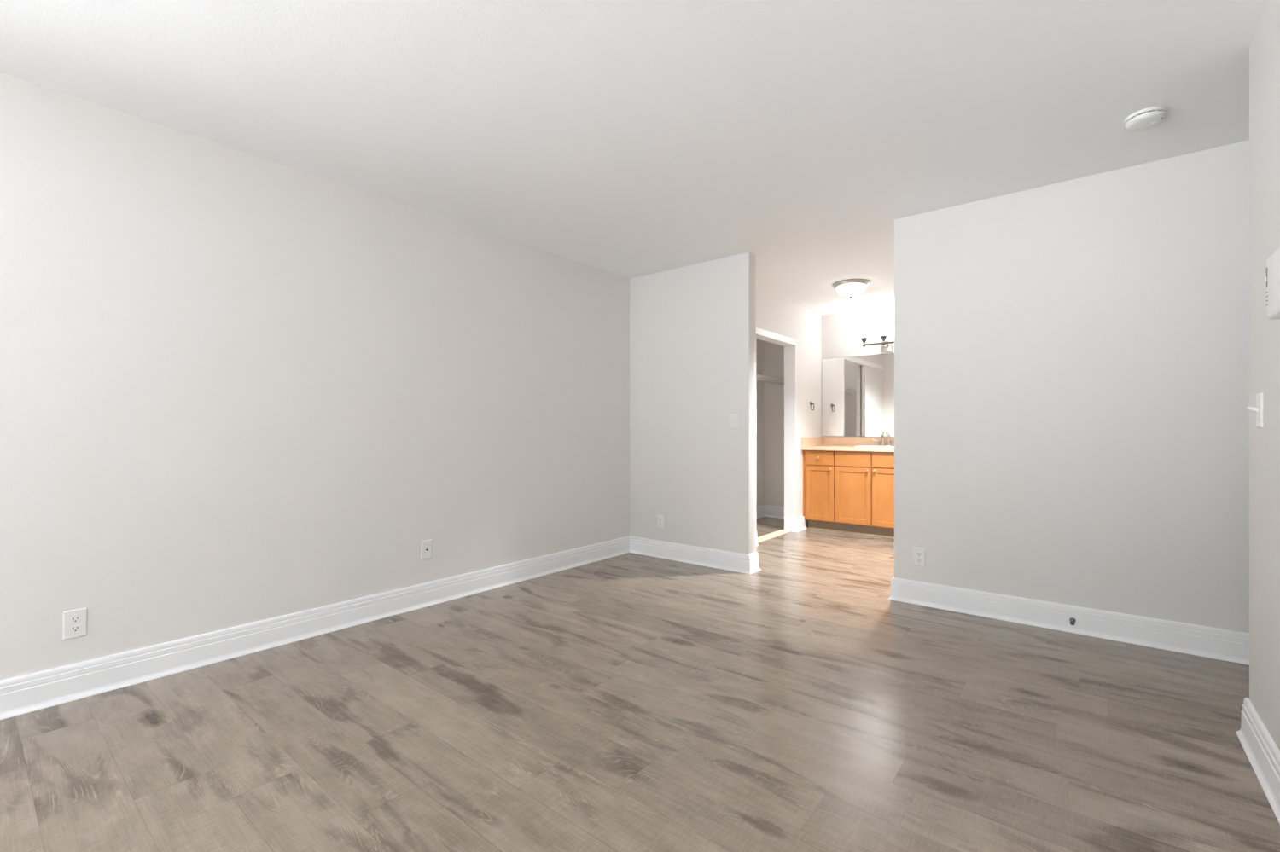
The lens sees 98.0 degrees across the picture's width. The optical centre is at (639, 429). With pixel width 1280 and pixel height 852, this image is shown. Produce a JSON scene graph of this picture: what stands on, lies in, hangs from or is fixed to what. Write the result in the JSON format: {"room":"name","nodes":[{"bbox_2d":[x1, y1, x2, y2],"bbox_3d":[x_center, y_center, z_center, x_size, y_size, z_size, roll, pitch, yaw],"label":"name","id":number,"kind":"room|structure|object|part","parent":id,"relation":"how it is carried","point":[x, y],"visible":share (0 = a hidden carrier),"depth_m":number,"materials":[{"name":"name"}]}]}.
{"room":"empty bedroom","nodes":[
{"label":"empty bedroom","id":0,"kind":"room"},
{"bbox_2d":[0,72,763,680],"bbox_3d":[-1.833,-0.132,2.914,0.118,2.440,10.853,0,0,39],"label":"wall","id":1,"kind":"structure","parent":0,"point":[237,387],"depth_m":2.75,"materials":[{"name":"white paint"}]},
{"bbox_2d":[62,607,87,640],"bbox_3d":[-2.287,0.786,2.252,0.009,0.114,0.070,0,0,39],"label":"power outlet","id":2,"kind":"object","parent":1,"relation":"attached to","point":[74,622],"visible":1,"depth_m":2.25,"materials":[{"name":"white plastic"}]},
{"bbox_2d":[69,624,81,633],"bbox_3d":[-2.285,0.805,2.250,0.003,0.028,0.034,0,0,39],"label":"receptacle","id":3,"kind":"object","parent":2,"relation":"attached to","point":[72,628],"depth_m":2.25,"materials":[{"name":"white plastic"}]},
{"bbox_2d":[69,615,81,623],"bbox_3d":[-2.285,0.766,2.250,0.003,0.028,0.034,0,0,39],"label":"receptacle","id":4,"kind":"object","parent":2,"relation":"attached to","point":[72,619],"depth_m":2.25,"materials":[{"name":"white plastic"}]},
{"bbox_2d":[0,535,629,720],"bbox_3d":[-1.719,1.018,2.938,0.028,0.140,5.196,0,0,39],"label":"baseboard","id":5,"kind":"structure","parent":1,"relation":"attached to","point":[29,693],"depth_m":2.72,"materials":[{"name":"white paint"}]},
{"bbox_2d":[420,539,431,560],"bbox_3d":[-1.320,0.743,3.443,0.011,0.118,0.071,0,0,39],"label":"cable plate","id":6,"kind":"object","parent":1,"relation":"attached to","point":[426,546],"visible":1,"depth_m":3.44,"materials":[{"name":"white plastic"}]},
{"bbox_2d":[756,505,764,518],"bbox_3d":[0.780,1.018,6.019,0.028,0.140,2.503,0,0,39],"label":"baseboard","id":7,"kind":"structure","parent":1,"relation":"attached to","point":[760,509],"depth_m":6.89,"materials":[{"name":"white paint"}]},
{"bbox_2d":[756,373,784,384],"bbox_3d":[0.890,-0.595,5.930,0.303,0.082,2.502,0,0,39],"label":"wire shelf","id":8,"kind":"object","parent":1,"relation":"attached to","point":[759,377],"visible":0.28,"depth_m":6.60,"materials":[{"name":"white metal"}]},
{"bbox_3d":[0.983,-0.566,5.854,0.014,0.013,2.497,0,0,39],"label":"hanging rod","id":9,"kind":"part","parent":8,"relation":"part of","materials":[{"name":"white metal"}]},
{"bbox_2d":[0,0,1268,314],"bbox_3d":[0.135,-1.412,1.318,5.186,0.120,10.853,0,0,39],"label":"ceiling","id":10,"kind":"structure","parent":0,"point":[630,139],"depth_m":2.24,"materials":[{"name":"white paint"}]},
{"bbox_2d":[832,279,869,298],"bbox_3d":[1.948,-1.282,5.135,0.326,0.140,0.326,0,0,39],"label":"ceiling light","id":11,"kind":"object","parent":10,"relation":"attached to","point":[850,288],"visible":1,"depth_m":5.04,"materials":[{"name":"white glass"}]},
{"bbox_2d":[1124,105,1167,130],"bbox_3d":[2.171,-1.331,2.388,0.138,0.042,0.138,0,0,39],"label":"smoke detector","id":12,"kind":"object","parent":10,"relation":"attached to","point":[1149,117],"visible":1,"depth_m":2.36,"materials":[{"name":"white plastic"}]},
{"bbox_2d":[0,517,1279,851],"bbox_3d":[0.135,1.148,1.318,5.186,0.120,10.853,0,0,39],"label":"floor","id":13,"kind":"structure","parent":0,"point":[630,702],"depth_m":1.99,"materials":[{"name":"grey wood"}]},
{"bbox_2d":[802,450,894,539],"bbox_3d":[2.511,0.655,5.838,1.454,0.866,0.598,0,0,39],"label":"vanity cabinet","id":14,"kind":"object","parent":13,"relation":"on","point":[852,492],"visible":0.67,"depth_m":5.77,"materials":[{"name":"brown wood"}]},
{"bbox_3d":[1.930,0.305,5.972,0.308,0.149,0.017,0,0,39],"label":"drawer","id":15,"kind":"part","parent":14,"relation":"part of","materials":[{"name":"brown wood"}]},
{"bbox_3d":[1.930,0.680,5.972,0.308,0.582,0.017,0,0,39],"label":"door","id":16,"kind":"part","parent":14,"relation":"part of","materials":[{"name":"brown wood"}]},
{"bbox_2d":[801,436,894,452],"bbox_3d":[2.517,0.151,5.835,1.467,0.137,0.598,0,0,39],"label":"countertop","id":17,"kind":"structure","parent":14,"relation":"on","point":[838,444],"depth_m":6.16,"materials":[{"name":"beige stone"}]},
{"bbox_2d":[853,445,894,448],"bbox_3d":[2.498,0.244,5.834,0.490,0.145,0.380,0,0,39],"label":"sink","id":18,"kind":"object","parent":17,"relation":"in","point":[859,446],"visible":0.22,"depth_m":5.80,"materials":[{"name":"white ceramic"}]},
{"bbox_2d":[872,431,894,446],"bbox_3d":[2.628,0.100,6.013,0.161,0.168,0.175,0,0,-9],"label":"faucet","id":19,"kind":"object","parent":17,"relation":"on","point":[883,433],"visible":0.93,"depth_m":6.01,"materials":[{"name":"silver metal"}]},
{"bbox_3d":[2.606,0.107,5.986,0.033,0.130,0.131,0,0,39],"label":"spout","id":20,"kind":"part","parent":19,"relation":"part of","materials":[{"name":"silver metal"}]},
{"bbox_3d":[2.201,0.305,5.752,0.364,0.149,0.017,0,0,39],"label":"drawer","id":21,"kind":"part","parent":14,"relation":"part of","materials":[{"name":"brown wood"}]},
{"bbox_3d":[2.201,0.680,5.752,0.364,0.582,0.017,0,0,39],"label":"door","id":22,"kind":"part","parent":14,"relation":"part of","materials":[{"name":"brown wood"}]},
{"bbox_3d":[2.492,0.305,5.516,0.364,0.149,0.017,0,0,39],"label":"drawer","id":23,"kind":"part","parent":14,"relation":"part of","materials":[{"name":"brown wood"}]},
{"bbox_3d":[2.492,0.680,5.516,0.364,0.582,0.017,0,0,39],"label":"door","id":24,"kind":"part","parent":14,"relation":"part of","materials":[{"name":"brown wood"}]},
{"bbox_2d":[756,286,821,527],"bbox_3d":[1.301,-0.132,5.596,0.118,2.440,2.503,0,0,39],"label":"wall","id":25,"kind":"structure","parent":0,"point":[775,314],"depth_m":6.10,"materials":[{"name":"white paint"}]},
{"bbox_2d":[756,530,758,546],"bbox_3d":[0.837,1.018,4.909,0.028,0.140,0.851,0,0,39],"label":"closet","id":26,"kind":"object","parent":25,"relation":"attached to","point":[757,544],"visible":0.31,"depth_m":5.22,"materials":[{"name":"white paint"}]},
{"bbox_2d":[757,529,791,543],"bbox_3d":[1.303,1.083,5.637,0.122,0.009,0.847,0,0,39],"label":"threshold","id":27,"kind":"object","parent":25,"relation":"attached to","point":[780,532],"depth_m":5.69,"materials":[{"name":"brown wood"}]},
{"bbox_2d":[756,327,796,518],"bbox_3d":[1.071,0.060,5.311,0.129,2.055,1.730,0,0,39],"label":"trim","id":28,"kind":"structure","parent":25,"relation":"attached to","point":[789,344],"depth_m":5.96,"materials":[{"name":"white paint"}]},
{"bbox_2d":[784,517,797,532],"bbox_3d":[1.614,1.018,5.951,0.149,0.140,0.028,0,0,39],"label":"jamb","id":29,"kind":"object","parent":25,"relation":"attached to","point":[789,523],"visible":1,"depth_m":5.95,"materials":[{"name":"white paint"}]},
{"bbox_2d":[796,516,807,532],"bbox_3d":[1.737,1.018,6.007,0.028,0.140,0.271,0,0,39],"label":"baseboard","id":30,"kind":"structure","parent":25,"relation":"attached to","point":[800,522],"depth_m":6.00,"materials":[{"name":"white paint"}]},
{"bbox_2d":[763,305,894,506],"bbox_3d":[3.051,-0.132,5.864,3.750,2.440,0.118,0,0,39],"label":"wall","id":31,"kind":"structure","parent":0,"point":[840,337],"depth_m":6.84,"materials":[{"name":"white paint"}]},
{"bbox_2d":[763,505,784,518],"bbox_3d":[1.792,1.018,6.791,0.626,0.140,0.028,0,0,39],"label":"baseboard","id":32,"kind":"structure","parent":31,"relation":"attached to","point":[770,511],"depth_m":6.89,"materials":[{"name":"white paint"}]},
{"bbox_2d":[821,353,894,436],"bbox_3d":[2.699,-0.378,6.067,1.452,0.907,0.008,0,0,39],"label":"wall mirror","id":33,"kind":"object","parent":31,"relation":"attached to","point":[858,392],"visible":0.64,"depth_m":6.26,"materials":[{"name":"clear glass"}]},
{"bbox_2d":[822,436,894,446],"bbox_3d":[2.706,0.134,6.054,1.448,0.101,0.019,0,0,39],"label":"backsplash","id":34,"kind":"structure","parent":31,"relation":"attached to","point":[833,441],"depth_m":6.29,"materials":[{"name":"beige stone"}]},
{"bbox_2d":[855,323,894,352],"bbox_3d":[2.630,-0.990,5.997,0.602,0.275,0.203,0,0,39],"label":"vanity light","id":35,"kind":"object","parent":31,"relation":"attached to","point":[886,346],"visible":0.7,"depth_m":6.03,"materials":[{"name":"white glass"}]},
{"bbox_3d":[2.468,-1.071,6.122,0.192,0.112,0.192,0,0,39],"label":"lamp shade","id":36,"kind":"part","parent":35,"relation":"part of","materials":[{"name":"white glass"}]},
{"bbox_3d":[2.627,-1.071,5.993,0.192,0.112,0.192,0,0,39],"label":"lamp shade","id":37,"kind":"part","parent":35,"relation":"part of","materials":[{"name":"white glass"}]},
{"bbox_3d":[2.688,-0.914,6.068,0.120,0.125,0.021,0,0,39],"label":"plate","id":38,"kind":"part","parent":35,"relation":"part of","materials":[{"name":"silver metal"}]},
{"bbox_2d":[629,139,1249,633],"bbox_3d":[1.866,-0.132,3.451,4.950,2.440,0.118,0,0,39],"label":"wall","id":39,"kind":"structure","parent":0,"point":[1072,357],"depth_m":3.08,"materials":[{"name":"white paint"}]},
{"bbox_2d":[657,515,663,529],"bbox_3d":[0.175,0.786,4.740,0.070,0.114,0.009,0,0,39],"label":"power outlet","id":40,"kind":"object","parent":39,"relation":"attached to","point":[660,518],"visible":1,"depth_m":4.74,"materials":[{"name":"white plastic"}]},
{"bbox_2d":[629,535,750,574],"bbox_3d":[0.368,1.018,4.572,1.212,0.140,0.028,0,0,39],"label":"baseboard","id":41,"kind":"structure","parent":39,"relation":"attached to","point":[732,561],"depth_m":4.52,"materials":[{"name":"white paint"}]},
{"bbox_2d":[749,552,761,574],"bbox_3d":[0.874,1.018,4.256,0.028,0.140,0.174,0,0,39],"label":"baseboard","id":42,"kind":"structure","parent":39,"relation":"attached to","point":[753,558],"depth_m":4.25,"materials":[{"name":"white paint"}]},
{"bbox_2d":[913,547,925,567],"bbox_3d":[1.742,0.795,3.469,0.070,0.114,0.009,0,0,39],"label":"power outlet","id":43,"kind":"object","parent":39,"relation":"attached to","point":[919,555],"visible":1,"depth_m":3.46,"materials":[{"name":"white plastic"}]},
{"bbox_2d":[916,558,922,563],"bbox_3d":[1.741,0.815,3.467,0.034,0.028,0.003,0,0,39],"label":"receptacle","id":44,"kind":"object","parent":43,"relation":"attached to","point":[918,560],"depth_m":3.46,"materials":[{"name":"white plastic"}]},
{"bbox_2d":[916,552,922,557],"bbox_3d":[1.741,0.775,3.467,0.034,0.028,0.003,0,0,39],"label":"receptacle","id":45,"kind":"object","parent":43,"relation":"attached to","point":[918,554],"depth_m":3.46,"materials":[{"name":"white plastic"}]},
{"bbox_2d":[888,577,1249,665],"bbox_3d":[2.670,1.018,2.704,2.760,0.140,0.028,0,0,39],"label":"baseboard","id":46,"kind":"structure","parent":39,"relation":"attached to","point":[1230,646],"depth_m":2.95,"materials":[{"name":"white paint"}]},
{"bbox_2d":[1069,617,1075,625],"bbox_3d":[2.299,1.022,2.957,0.026,0.026,0.071,0,0,39],"label":"door stop","id":47,"kind":"object","parent":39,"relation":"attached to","point":[1072,620],"visible":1,"depth_m":2.96,"materials":[{"name":"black metal"}]},
{"bbox_2d":[1249,0,1279,750],"bbox_3d":[0.437,-0.132,-1.286,1.436,2.440,7.190,0,0,39],"label":"wall","id":48,"kind":"structure","parent":0,"point":[1265,45],"depth_m":1.78,"materials":[{"name":"white paint"}]},
{"bbox_2d":[1247,392,1263,427],"bbox_3d":[2.018,-0.064,1.827,0.030,0.114,0.070,0,0,39],"label":"light switch","id":49,"kind":"object","parent":48,"relation":"attached to","point":[1259,397],"visible":1,"depth_m":1.80,"materials":[{"name":"white plastic"}]},
{"bbox_3d":[2.027,-0.064,1.819,0.006,0.114,0.070,0,0,39],"label":"plate","id":50,"kind":"part","parent":49,"relation":"part of","materials":[{"name":"white plastic"}]},
{"bbox_2d":[1235,698,1279,824],"bbox_3d":[-0.085,1.018,-0.768,0.028,0.140,7.100,0,0,39],"label":"baseboard","id":51,"kind":"structure","parent":48,"relation":"attached to","point":[1262,753],"depth_m":1.74,"materials":[{"name":"white paint"}]},
{"bbox_2d":[1265,247,1279,319],"bbox_3d":[1.751,-0.412,1.503,0.037,0.184,0.310,0,0,39],"label":"wall control","id":52,"kind":"object","parent":48,"relation":"attached to","point":[1272,278],"visible":1,"depth_m":1.57,"materials":[{"name":"white plastic"}]}
]}

